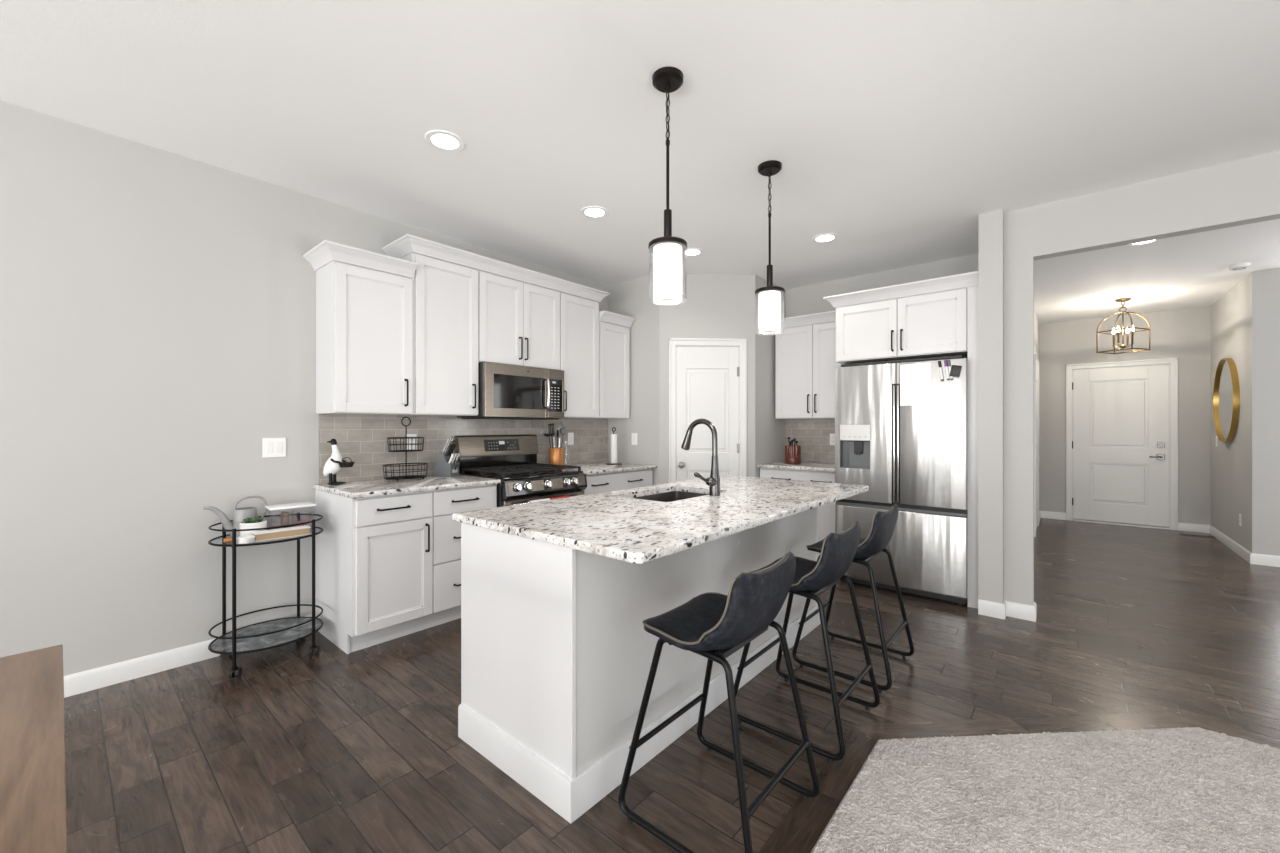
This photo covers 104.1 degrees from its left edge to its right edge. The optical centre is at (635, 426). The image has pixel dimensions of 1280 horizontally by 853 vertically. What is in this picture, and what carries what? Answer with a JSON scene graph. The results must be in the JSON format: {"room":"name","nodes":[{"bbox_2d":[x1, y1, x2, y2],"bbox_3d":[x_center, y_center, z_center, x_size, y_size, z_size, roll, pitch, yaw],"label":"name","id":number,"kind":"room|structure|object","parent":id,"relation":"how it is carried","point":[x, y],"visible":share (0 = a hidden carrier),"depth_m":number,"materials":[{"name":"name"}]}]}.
{"room":"kitchen","nodes":[
{"label":"kitchen","id":0,"kind":"room"},
{"bbox_2d":[0,100,607,675],"bbox_3d":[-2.498,-0.088,2.702,0.150,2.724,9.627,0,0,41],"label":"wall","id":1,"kind":"structure","parent":0,"point":[158,306],"depth_m":2.57,"materials":[{"name":"grey paint"}]},
{"bbox_2d":[64,614,315,697],"bbox_3d":[-3.728,1.225,1.152,0.014,0.098,5.272,0,0,41],"label":"baseboard","id":2,"kind":"structure","parent":1,"relation":"attached to","point":[96,678],"depth_m":2.53,"materials":[{"name":"white paint"}]},
{"bbox_2d":[263,438,285,457],"bbox_3d":[-2.156,0.123,2.977,0.008,0.116,0.116,0,0,41],"label":"light switch","id":3,"kind":"object","parent":1,"relation":"attached to","point":[272,447],"visible":1,"depth_m":2.98,"materials":[{"name":"white plastic"}]},
{"bbox_2d":[303,240,417,414],"bbox_3d":[-1.739,-0.574,3.167,0.387,0.981,0.538,0,0,41],"label":"upper cabinet","id":4,"kind":"object","parent":1,"relation":"attached to","point":[364,298],"visible":1,"depth_m":3.08,"materials":[{"name":"white paint"}]},
{"bbox_2d":[382,234,483,415],"bbox_3d":[-1.428,-0.659,3.527,0.387,1.153,0.554,0,0,41],"label":"upper cabinet","id":5,"kind":"object","parent":1,"relation":"attached to","point":[445,294],"visible":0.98,"depth_m":3.44,"materials":[{"name":"white paint"}]},
{"bbox_2d":[319,414,607,483],"bbox_3d":[-1.146,0.134,4.149,0.008,0.470,2.629,0,0,41],"label":"backsplash","id":6,"kind":"structure","parent":1,"relation":"attached to","point":[362,439],"depth_m":3.64,"materials":[{"name":"beige tile"}]},
{"bbox_2d":[407,434,416,449],"bbox_3d":[-1.615,0.109,3.593,0.008,0.116,0.072,0,0,41],"label":"wall outlet","id":7,"kind":"object","parent":6,"relation":"attached to","point":[412,440],"visible":0.68,"depth_m":3.59,"materials":[{"name":"white plastic"}]},
{"bbox_2d":[568,433,573,444],"bbox_3d":[-0.618,0.112,4.747,0.008,0.116,0.072,0,0,41],"label":"light switch","id":8,"kind":"object","parent":6,"relation":"attached to","point":[570,435],"visible":1,"depth_m":4.75,"materials":[{"name":"white plastic"}]},
{"bbox_2d":[477,256,564,369],"bbox_3d":[-0.994,-0.857,4.031,0.387,0.758,0.774,0,0,41],"label":"upper cabinet","id":9,"kind":"object","parent":1,"relation":"attached to","point":[519,321],"visible":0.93,"depth_m":3.91,"materials":[{"name":"white paint"}]},
{"bbox_2d":[457,362,563,419],"bbox_3d":[-0.973,-0.268,4.004,0.440,0.413,0.756,0,0,41],"label":"microwave","id":10,"kind":"object","parent":9,"relation":"attached to","point":[505,391],"visible":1,"depth_m":3.84,"materials":[{"name":"silver metal"}]},
{"bbox_2d":[560,280,609,417],"bbox_3d":[-0.563,-0.659,4.529,0.387,1.153,0.542,0,0,41],"label":"upper cabinet","id":11,"kind":"object","parent":1,"relation":"attached to","point":[579,313],"visible":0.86,"depth_m":4.41,"materials":[{"name":"white paint"}]},
{"bbox_2d":[587,310,634,418],"bbox_3d":[-0.291,-0.574,4.844,0.387,0.981,0.430,0,0,41],"label":"upper cabinet","id":12,"kind":"object","parent":1,"relation":"attached to","point":[614,328],"visible":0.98,"depth_m":4.75,"materials":[{"name":"white paint"}]},
{"bbox_2d":[608,275,659,484],"bbox_3d":[0.003,-0.088,4.967,0.678,2.724,0.110,0,0,41],"label":"wall","id":13,"kind":"structure","parent":0,"point":[629,298],"depth_m":4.86,"materials":[{"name":"grey paint"}]},
{"bbox_2d":[632,433,636,444],"bbox_3d":[-0.015,0.119,4.904,0.072,0.116,0.008,0,0,41],"label":"light switch","id":14,"kind":"object","parent":13,"relation":"attached to","point":[634,435],"visible":1,"depth_m":4.90,"materials":[{"name":"white plastic"}]},
{"bbox_2d":[0,0,1279,323],"bbox_3d":[1.505,-1.500,1.883,7.382,0.100,13.617,0,0,41],"label":"ceiling","id":15,"kind":"structure","parent":0,"point":[891,126],"depth_m":2.27,"materials":[{"name":"white paint"}]},
{"bbox_2d":[425,130,464,151],"bbox_3d":[-0.967,-1.447,2.530,0.192,0.006,0.192,0,0,41],"label":"recessed light","id":16,"kind":"object","parent":15,"relation":"in","point":[442,140],"visible":1,"depth_m":2.52,"materials":[{"name":"white plastic"}]},
{"bbox_2d":[580,206,608,218],"bbox_3d":[-0.279,-1.447,3.366,0.192,0.006,0.192,0,0,41],"label":"recessed light","id":17,"kind":"object","parent":15,"relation":"in","point":[595,212],"visible":1,"depth_m":3.36,"materials":[{"name":"white plastic"}]},
{"bbox_2d":[648,66,686,305],"bbox_3d":[0.133,-0.987,2.072,0.161,0.927,0.161,0,0,41],"label":"pendant light","id":18,"kind":"object","parent":15,"relation":"hanging from","point":[667,250],"visible":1,"depth_m":2.04,"materials":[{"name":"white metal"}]},
{"bbox_2d":[682,248,703,255],"bbox_3d":[0.465,-1.447,4.135,0.192,0.006,0.192,0,0,41],"label":"recessed light","id":19,"kind":"object","parent":15,"relation":"in","point":[690,251],"visible":0.77,"depth_m":4.13,"materials":[{"name":"white plastic"}]},
{"bbox_2d":[755,160,784,335],"bbox_3d":[0.745,-0.987,2.777,0.161,0.927,0.161,0,0,41],"label":"pendant light","id":20,"kind":"object","parent":15,"relation":"hanging from","point":[769,296],"visible":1,"depth_m":2.74,"materials":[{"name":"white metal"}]},
{"bbox_2d":[812,233,837,242],"bbox_3d":[1.452,-1.447,3.828,0.192,0.006,0.192,0,0,41],"label":"recessed light","id":21,"kind":"object","parent":15,"relation":"in","point":[827,237],"visible":1,"depth_m":3.83,"materials":[{"name":"white plastic"}]},
{"bbox_2d":[1096,297,1150,353],"bbox_3d":[5.521,-1.151,5.654,0.333,0.599,0.333,0,0,-19],"label":"lantern light","id":22,"kind":"object","parent":15,"relation":"hanging from","point":[1121,300],"visible":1,"depth_m":5.65,"materials":[{"name":"gold metal"}]},
{"bbox_2d":[1128,239,1159,245],"bbox_3d":[3.961,-1.447,3.887,0.192,0.006,0.192,0,0,41],"label":"recessed light","id":23,"kind":"object","parent":15,"relation":"in","point":[1152,241],"visible":0.34,"depth_m":3.93,"materials":[{"name":"white plastic"}]},
{"bbox_2d":[1228,262,1250,269],"bbox_3d":[5.394,-1.431,4.459,0.132,0.038,0.132,0,0,41],"label":"smoke detector","id":24,"kind":"object","parent":15,"relation":"attached to","point":[1238,266],"visible":1,"depth_m":4.43,"materials":[{"name":"white plastic"}]},
{"bbox_2d":[64,518,1279,852],"bbox_3d":[1.505,1.324,1.883,7.382,0.100,13.617,0,0,41],"label":"floor","id":25,"kind":"structure","parent":0,"point":[332,750],"depth_m":2.27,"materials":[{"name":"brown wood"}]},
{"bbox_2d":[0,645,67,852],"bbox_3d":[-1.234,0.899,0.450,1.216,0.750,0.948,0,0,41],"label":"dining table","id":26,"kind":"object","parent":25,"relation":"on","point":[33,803],"visible":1,"depth_m":0.80,"materials":[{"name":"brown wood"}]},
{"bbox_2d":[208,512,323,677],"bbox_3d":[-2.034,0.895,2.767,0.449,0.758,0.516,0,0,41],"label":"bar cart","id":27,"kind":"object","parent":25,"relation":"on","point":[270,634],"visible":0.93,"depth_m":2.75,"materials":[{"name":"black metal"}]},
{"bbox_2d":[224,537,236,542],"bbox_3d":[-2.092,0.586,2.587,0.069,0.026,0.025,0,0,-43],"label":"wooden stick","id":28,"kind":"object","parent":27,"relation":"on","point":[226,540],"visible":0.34,"depth_m":2.57,"materials":[{"name":"orange wood"}]},
{"bbox_2d":[203,496,267,536],"bbox_3d":[-2.203,0.493,2.753,0.120,0.213,0.281,0,0,41],"label":"watering can","id":29,"kind":"object","parent":27,"relation":"on","point":[239,514],"visible":0.76,"depth_m":2.73,"materials":[{"name":"grey paint"}]},
{"bbox_2d":[236,535,254,543],"bbox_3d":[-2.018,0.583,2.581,0.080,0.033,0.079,0,0,41],"label":"round tin","id":30,"kind":"object","parent":27,"relation":"on","point":[246,539],"visible":0.98,"depth_m":2.56,"materials":[{"name":"white"}]},
{"bbox_2d":[239,517,266,535],"bbox_3d":[-2.074,0.546,2.705,0.119,0.108,0.119,0,0,-4],"label":"potted succulent","id":31,"kind":"object","parent":27,"relation":"on","point":[249,523],"visible":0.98,"depth_m":2.67,"materials":[{"name":"white ceramic"}]},
{"bbox_2d":[211,618,320,651],"bbox_3d":[-2.034,1.149,2.767,0.429,0.006,0.496,0,0,41],"label":"shelf","id":32,"kind":"object","parent":27,"relation":"attached to","point":[265,642],"depth_m":2.74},
{"bbox_2d":[252,525,310,541],"bbox_3d":[-1.926,0.579,2.717,0.070,0.042,0.255,0,0,43],"label":"book","id":33,"kind":"object","parent":27,"relation":"on","point":[264,535],"visible":0.84,"depth_m":2.69,"materials":[{"name":"beige paper"}]},
{"bbox_2d":[265,502,315,529],"bbox_3d":[-1.982,0.523,2.866,0.140,0.152,0.220,0,0,43],"label":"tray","id":34,"kind":"object","parent":27,"relation":"on","point":[284,515],"visible":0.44,"depth_m":2.83,"materials":[{"name":"white plastic"}]},
{"bbox_2d":[315,490,432,653],"bbox_3d":[-1.621,0.833,3.099,0.656,0.883,0.454,0,0,41],"label":"base cabinet","id":35,"kind":"object","parent":25,"relation":"on","point":[374,555],"visible":0.98,"depth_m":2.91,"materials":[{"name":"white paint"}]},
{"bbox_2d":[312,475,500,498],"bbox_3d":[-1.477,0.375,3.275,0.647,0.030,0.942,0,0,41],"label":"countertop","id":36,"kind":"structure","parent":35,"relation":"on","point":[379,487],"depth_m":3.10,"materials":[{"name":"stone"}]},
{"bbox_2d":[323,439,353,484],"bbox_3d":[-1.864,0.217,3.122,0.172,0.286,0.098,0,0,-3],"label":"figurine","id":37,"kind":"object","parent":36,"relation":"on","point":[335,462],"visible":1,"depth_m":3.10,"materials":[{"name":"white ceramic"}]},
{"bbox_2d":[339,457,353,466],"bbox_3d":[-1.811,0.221,3.125,0.066,0.063,0.064,0,0,-3],"label":"basket","id":38,"kind":"object","parent":37,"relation":"on","point":[342,463],"depth_m":3.10,"materials":[{"name":"brown metal"}]},
{"bbox_2d":[383,417,427,480],"bbox_3d":[-1.586,0.145,3.446,0.215,0.431,0.303,0,0,41],"label":"wire basket stand","id":39,"kind":"object","parent":36,"relation":"on","point":[397,478],"visible":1,"depth_m":3.44,"materials":[{"name":"black metal"}]},
{"bbox_2d":[383,463,427,479],"bbox_3d":[-1.586,0.304,3.446,0.215,0.095,0.303,0,0,41],"label":"basket","id":40,"kind":"object","parent":39,"relation":"on","point":[407,476],"depth_m":3.43,"materials":[{"name":"black metal"}]},
{"bbox_2d":[387,437,424,451],"bbox_3d":[-1.586,0.120,3.446,0.183,0.097,0.247,0,0,41],"label":"basket","id":41,"kind":"object","parent":39,"relation":"on","point":[389,447],"depth_m":3.43,"materials":[{"name":"black metal"}]},
{"bbox_2d":[431,437,460,476],"bbox_3d":[-1.374,0.215,3.638,0.189,0.290,0.110,0,0,13],"label":"knife block","id":42,"kind":"object","parent":36,"relation":"on","point":[447,465],"visible":1,"depth_m":3.60,"materials":[{"name":"grey plastic"}]},
{"bbox_2d":[426,484,496,628],"bbox_3d":[-1.319,0.833,3.449,0.656,0.883,0.468,0,0,41],"label":"base cabinet","id":43,"kind":"object","parent":25,"relation":"on","point":[446,502],"visible":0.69,"depth_m":3.18,"materials":[{"name":"white paint"}]},
{"bbox_2d":[455,435,586,506],"bbox_3d":[-0.881,0.670,3.889,0.724,1.207,0.758,0,0,41],"label":"gas range","id":44,"kind":"object","parent":25,"relation":"on","point":[512,459],"visible":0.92,"depth_m":3.85,"materials":[{"name":"silver metal"}]},
{"bbox_2d":[459,469,582,480],"bbox_3d":[-0.911,0.363,3.915,0.645,0.022,0.758,0,0,41],"label":"cooktop","id":45,"kind":"object","parent":44,"relation":"in","point":[562,472],"depth_m":3.69,"materials":[{"name":"black metal"}]},
{"bbox_2d":[528,498,549,502],"bbox_3d":[-0.691,0.662,3.578,0.048,0.284,0.176,0,0,41],"label":"dish towel","id":46,"kind":"object","parent":44,"relation":"hanging from","point":[546,498],"visible":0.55,"depth_m":3.57,"materials":[{"name":"white fabric"}]},
{"bbox_2d":[550,495,570,499],"bbox_3d":[-0.565,0.672,3.724,0.048,0.304,0.191,0,0,41],"label":"dish towel","id":47,"kind":"object","parent":44,"relation":"hanging from","point":[568,495],"visible":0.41,"depth_m":3.71,"materials":[{"name":"red fabric"}]},
{"bbox_2d":[584,469,652,494],"bbox_3d":[-0.357,0.833,4.563,0.656,0.883,0.938,0,0,41],"label":"base cabinet","id":48,"kind":"object","parent":25,"relation":"on","point":[605,482],"visible":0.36,"depth_m":4.35,"materials":[{"name":"white paint"}]},
{"bbox_2d":[565,462,656,474],"bbox_3d":[-0.357,0.375,4.572,0.647,0.030,0.956,0,0,41],"label":"countertop","id":49,"kind":"structure","parent":48,"relation":"on","point":[589,468],"depth_m":4.47,"materials":[{"name":"stone"}]},
{"bbox_2d":[549,447,562,464],"bbox_3d":[-0.710,0.273,4.450,0.128,0.175,0.128,0,0,41],"label":"utensil crock","id":50,"kind":"object","parent":49,"relation":"on","point":[555,454],"visible":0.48,"depth_m":4.39,"materials":[{"name":"orange wood"}]},
{"bbox_2d":[548,423,554,447],"bbox_3d":[-0.743,0.157,4.395,0.010,0.379,0.086,0,0,31],"label":"slotted turner","id":51,"kind":"object","parent":50,"relation":"in","point":[552,424],"visible":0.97,"depth_m":4.40,"materials":[{"name":"black plastic"}]},
{"bbox_2d":[557,422,562,447],"bbox_3d":[-0.683,0.151,4.507,0.058,0.392,0.058,0,0,-18],"label":"whisk","id":52,"kind":"object","parent":50,"relation":"in","point":[560,423],"visible":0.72,"depth_m":4.49,"materials":[{"name":"silver metal"}]},
{"bbox_2d":[560,427,566,447],"bbox_3d":[-0.652,0.171,4.454,0.067,0.351,0.015,0,0,-4],"label":"serving spoon","id":53,"kind":"object","parent":50,"relation":"in","point":[563,430],"visible":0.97,"depth_m":4.45,"materials":[{"name":"grey metal"}]},
{"bbox_2d":[606,427,621,464],"bbox_3d":[-0.212,0.181,4.806,0.160,0.358,0.159,0,0,41],"label":"paper towel holder","id":54,"kind":"object","parent":49,"relation":"on","point":[613,436],"visible":1,"depth_m":4.78,"materials":[{"name":"white paper"}]},
{"bbox_2d":[458,507,819,823],"bbox_3d":[0.219,0.833,2.650,0.724,0.883,2.147,0,0,41],"label":"kitchen island","id":55,"kind":"object","parent":25,"relation":"on","point":[557,652],"visible":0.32,"depth_m":1.84,"materials":[{"name":"white paint"}]},
{"bbox_2d":[452,475,868,563],"bbox_3d":[0.340,0.375,2.571,1.020,0.030,2.195,0,0,41],"label":"island countertop","id":56,"kind":"structure","parent":55,"relation":"on","point":[618,525],"depth_m":2.05,"materials":[{"name":"stone"}]},
{"bbox_2d":[634,491,708,501],"bbox_3d":[0.198,0.499,2.718,0.408,0.214,0.611,0,0,41],"label":"sink","id":57,"kind":"object","parent":56,"relation":"in","point":[671,496],"visible":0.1,"depth_m":2.98,"materials":[{"name":"grey metal"}]},
{"bbox_2d":[681,418,719,495],"bbox_3d":[0.307,0.157,2.642,0.241,0.406,0.180,0,0,41],"label":"faucet","id":58,"kind":"object","parent":56,"relation":"on","point":[713,481],"visible":1,"depth_m":2.62,"materials":[{"name":"silver metal"}]},
{"bbox_2d":[618,551,819,852],"bbox_3d":[0.282,0.845,1.662,0.492,0.857,0.489,0,0,41],"label":"bar stool","id":59,"kind":"object","parent":25,"relation":"on","point":[714,626],"visible":1,"depth_m":1.58,"materials":[{"name":"leather"}]},
{"bbox_2d":[760,468,835,556],"bbox_3d":[1.670,0.833,4.762,0.782,0.883,0.656,0,0,41],"label":"base cabinet","id":60,"kind":"object","parent":25,"relation":"on","point":[826,513],"visible":0.16,"depth_m":4.42,"materials":[{"name":"white paint"}]},
{"bbox_2d":[757,461,834,471],"bbox_3d":[1.671,0.375,4.769,0.789,0.030,0.647,0,0,41],"label":"countertop","id":61,"kind":"structure","parent":60,"relation":"on","point":[809,466],"depth_m":4.66,"materials":[{"name":"stone"}]},
{"bbox_2d":[785,445,800,463],"bbox_3d":[1.543,0.271,4.903,0.154,0.178,0.154,0,0,41],"label":"utensil crock","id":62,"kind":"object","parent":61,"relation":"on","point":[792,453],"visible":0.95,"depth_m":4.84,"materials":[{"name":"brown ceramic"}]},
{"bbox_2d":[734,521,879,762],"bbox_3d":[0.748,0.845,2.201,0.492,0.857,0.489,0,0,41],"label":"bar stool","id":63,"kind":"object","parent":25,"relation":"on","point":[812,578],"visible":0.7,"depth_m":2.05,"materials":[{"name":"black metal"}]},
{"bbox_2d":[758,725,876,852],"bbox_3d":[-1.071,1.273,-0.268,0.122,0.002,6.238,0,0,41],"label":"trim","id":64,"kind":"structure","parent":25,"relation":"on","point":[800,829],"depth_m":1.70,"materials":[{"name":"brown wood"}]},
{"bbox_2d":[792,504,913,692],"bbox_3d":[1.181,0.845,2.703,0.492,0.857,0.489,0,0,41],"label":"bar stool","id":65,"kind":"object","parent":25,"relation":"on","point":[883,525],"visible":0.7,"depth_m":2.56,"materials":[{"name":"black metal"}]},
{"bbox_2d":[823,271,977,608],"bbox_3d":[2.245,0.100,4.116,1.065,2.348,0.885,0,0,41],"label":"tall cabinet","id":66,"kind":"object","parent":25,"relation":"on","point":[936,317],"visible":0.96,"depth_m":3.70,"materials":[{"name":"white paint"}]},
{"bbox_2d":[835,355,967,604],"bbox_3d":[2.240,0.382,4.094,0.904,1.785,0.833,0,0,41],"label":"refrigerator","id":67,"kind":"object","parent":25,"relation":"on","point":[913,458],"visible":0.92,"depth_m":3.73,"materials":[{"name":"silver metal"}]},
{"bbox_2d":[900,363,930,405],"bbox_3d":[2.068,-0.313,3.691,0.204,0.310,0.004,0,0,41],"label":"whiteboard","id":68,"kind":"object","parent":67,"relation":"attached to","point":[915,379],"visible":1,"depth_m":3.69,"materials":[{"name":"white plastic"}]},
{"bbox_2d":[938,361,943,380],"bbox_3d":[2.188,-0.402,3.579,0.038,0.145,0.018,0,0,41],"label":"marker pen","id":69,"kind":"object","parent":67,"relation":"attached to","point":[939,362],"visible":1,"depth_m":3.57,"materials":[{"name":"white plastic"}]},
{"bbox_2d":[944,360,949,379],"bbox_3d":[2.216,-0.405,3.554,0.036,0.145,0.018,0,0,41],"label":"marker pen","id":70,"kind":"object","parent":67,"relation":"attached to","point":[945,361],"visible":1,"depth_m":3.55,"materials":[{"name":"white plastic"}]},
{"bbox_2d":[947,360,952,379],"bbox_3d":[2.232,-0.405,3.541,0.038,0.145,0.018,0,0,41],"label":"marker pen","id":71,"kind":"object","parent":67,"relation":"attached to","point":[948,361],"visible":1,"depth_m":3.54,"materials":[{"name":"white plastic"}]},
{"bbox_2d":[950,365,961,376],"bbox_3d":[2.256,-0.394,3.517,0.073,0.089,0.022,0,0,41],"label":"eraser","id":72,"kind":"object","parent":67,"relation":"attached to","point":[955,371],"visible":1,"depth_m":3.51,"materials":[{"name":"black plastic"}]},
{"bbox_2d":[851,712,1190,740],"bbox_3d":[1.661,1.273,2.118,1.476,0.002,0.122,0,0,-4],"label":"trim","id":73,"kind":"structure","parent":25,"relation":"on","point":[878,731],"depth_m":2.12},
{"bbox_2d":[811,727,1279,852],"bbox_3d":[0.809,1.262,-1.210,3.955,0.023,7.025,0,0,41],"label":"carpet","id":74,"kind":"object","parent":25,"relation":"on","point":[1187,789],"visible":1,"depth_m":1.70,"materials":[{"name":"grey carpet"}]},
{"bbox_2d":[1179,533,1214,537],"bbox_3d":[6.564,1.272,5.830,0.280,0.005,0.115,0,0,41],"label":"floor vent","id":75,"kind":"object","parent":25,"relation":"in","point":[1179,533],"visible":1,"depth_m":5.83,"materials":[{"name":"brown"}]},
{"bbox_2d":[1174,713,1279,748],"bbox_3d":[3.543,1.273,1.151,3.143,0.002,0.122,0,0,41],"label":"trim","id":76,"kind":"structure","parent":25,"relation":"on","point":[1193,722],"depth_m":2.08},
{"bbox_2d":[660,274,754,483],"bbox_3d":[0.678,-0.088,4.785,0.916,2.724,0.110,0,0,-3],"label":"wall","id":77,"kind":"structure","parent":0,"point":[722,306],"depth_m":4.73,"materials":[{"name":"grey paint"}]},
{"bbox_2d":[669,338,746,482],"bbox_3d":[0.679,0.218,4.757,0.744,2.111,0.166,0,0,-3],"label":"door","id":78,"kind":"structure","parent":77,"relation":"in","point":[708,379],"depth_m":4.74,"materials":[{"name":"white paint"}]},
{"bbox_2d":[755,275,785,477],"bbox_3d":[1.320,-0.088,5.051,0.110,2.724,0.682,0,0,41],"label":"wall","id":79,"kind":"structure","parent":0,"point":[769,430],"depth_m":4.94,"materials":[{"name":"grey paint"}]},
{"bbox_2d":[786,254,977,317],"bbox_3d":[1.760,-0.088,5.201,3.332,2.724,0.120,0,0,41],"label":"wall","id":80,"kind":"structure","parent":0,"point":[805,300],"depth_m":4.75,"materials":[{"name":"grey paint"}]},
{"bbox_2d":[776,310,841,418],"bbox_3d":[1.766,-0.574,4.857,0.758,0.981,0.387,0,0,41],"label":"upper cabinet","id":81,"kind":"object","parent":80,"relation":"attached to","point":[806,363],"visible":0.8,"depth_m":4.79,"materials":[{"name":"white paint"}]},
{"bbox_2d":[785,419,834,462],"bbox_3d":[1.887,0.134,5.007,0.806,0.470,0.008,0,0,41],"label":"backsplash","id":82,"kind":"structure","parent":80,"relation":"attached to","point":[813,435],"depth_m":5.07,"materials":[{"name":"beige tile"}]},
{"bbox_2d":[830,434,834,444],"bbox_3d":[1.956,0.124,4.937,0.072,0.116,0.008,0,0,41],"label":"wall outlet","id":83,"kind":"object","parent":82,"relation":"attached to","point":[832,436],"visible":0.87,"depth_m":4.94,"materials":[{"name":"white plastic"}]},
{"bbox_2d":[978,209,1038,603],"bbox_3d":[4.007,-0.088,5.209,0.168,2.724,4.911,0,0,41],"label":"wall","id":84,"kind":"structure","parent":0,"point":[990,224],"depth_m":3.36,"materials":[{"name":"grey paint"}]},
{"bbox_2d":[1034,354,1038,536],"bbox_3d":[4.896,0.218,6.111,0.043,2.111,0.902,0,0,41],"label":"door","id":85,"kind":"structure","parent":84,"relation":"in","point":[1036,362],"depth_m":6.20,"materials":[{"name":"white paint"}]},
{"bbox_2d":[1039,306,1210,524],"bbox_3d":[7.057,-0.088,5.920,3.850,2.724,0.150,0,0,41],"label":"wall","id":86,"kind":"structure","parent":0,"point":[1184,335],"depth_m":6.28,"materials":[{"name":"grey paint"}]},
{"bbox_2d":[1066,358,1177,529],"bbox_3d":[6.314,0.211,6.522,1.045,2.126,0.208,0,0,41],"label":"door","id":87,"kind":"structure","parent":86,"relation":"in","point":[1122,416],"depth_m":6.46,"materials":[{"name":"white paint"}]},
{"bbox_2d":[1040,511,1209,532],"bbox_3d":[6.274,1.225,6.487,1.596,0.098,0.014,0,0,41],"label":"baseboard","id":88,"kind":"structure","parent":86,"relation":"attached to","point":[1201,528],"depth_m":6.11,"materials":[{"name":"white paint"}]},
{"bbox_2d":[1004,151,1279,605],"bbox_3d":[3.935,-0.088,2.203,3.720,2.724,0.100,0,0,41],"label":"wall","id":89,"kind":"structure","parent":0,"point":[1247,190],"depth_m":3.19,"materials":[{"name":"grey paint"}]},
{"bbox_2d":[978,599,1036,621],"bbox_3d":[2.513,1.225,3.375,0.303,0.098,0.211,0,0,41],"label":"baseboard","id":90,"kind":"structure","parent":89,"relation":"attached to","point":[987,608],"depth_m":3.33,"materials":[{"name":"white paint"}]},
{"bbox_2d":[1211,268,1279,555],"bbox_3d":[6.373,-0.088,5.253,0.165,2.724,1.752,0,0,41],"label":"wall","id":91,"kind":"structure","parent":0,"point":[1245,321],"depth_m":4.69,"materials":[{"name":"grey paint"}]},
{"bbox_2d":[1213,358,1239,442],"bbox_3d":[6.300,-0.283,5.329,0.045,0.904,0.904,0,0,41],"label":"round mirror","id":92,"kind":"object","parent":91,"relation":"attached to","point":[1226,390],"visible":1,"depth_m":5.29,"materials":[{"name":"gold metal"}]},
{"bbox_2d":[1216,360,1232,440],"bbox_3d":[6.307,-0.283,5.323,0.022,0.880,0.880,0,0,41],"label":"mirror glass","id":93,"kind":"object","parent":92,"relation":"attached to","point":[1224,371],"depth_m":5.36,"materials":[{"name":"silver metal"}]},
{"bbox_2d":[1239,514,1241,525],"bbox_3d":[5.993,0.922,4.946,0.008,0.116,0.072,0,0,41],"label":"wall outlet","id":94,"kind":"object","parent":91,"relation":"attached to","point":[1240,515],"visible":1,"depth_m":4.93,"materials":[{"name":"white plastic"}]},
{"bbox_2d":[1209,525,1279,566],"bbox_3d":[6.369,1.225,5.248,0.193,0.098,1.766,0,0,41],"label":"baseboard","id":95,"kind":"structure","parent":91,"relation":"attached to","point":[1252,558],"depth_m":4.77,"materials":[{"name":"white paint"}]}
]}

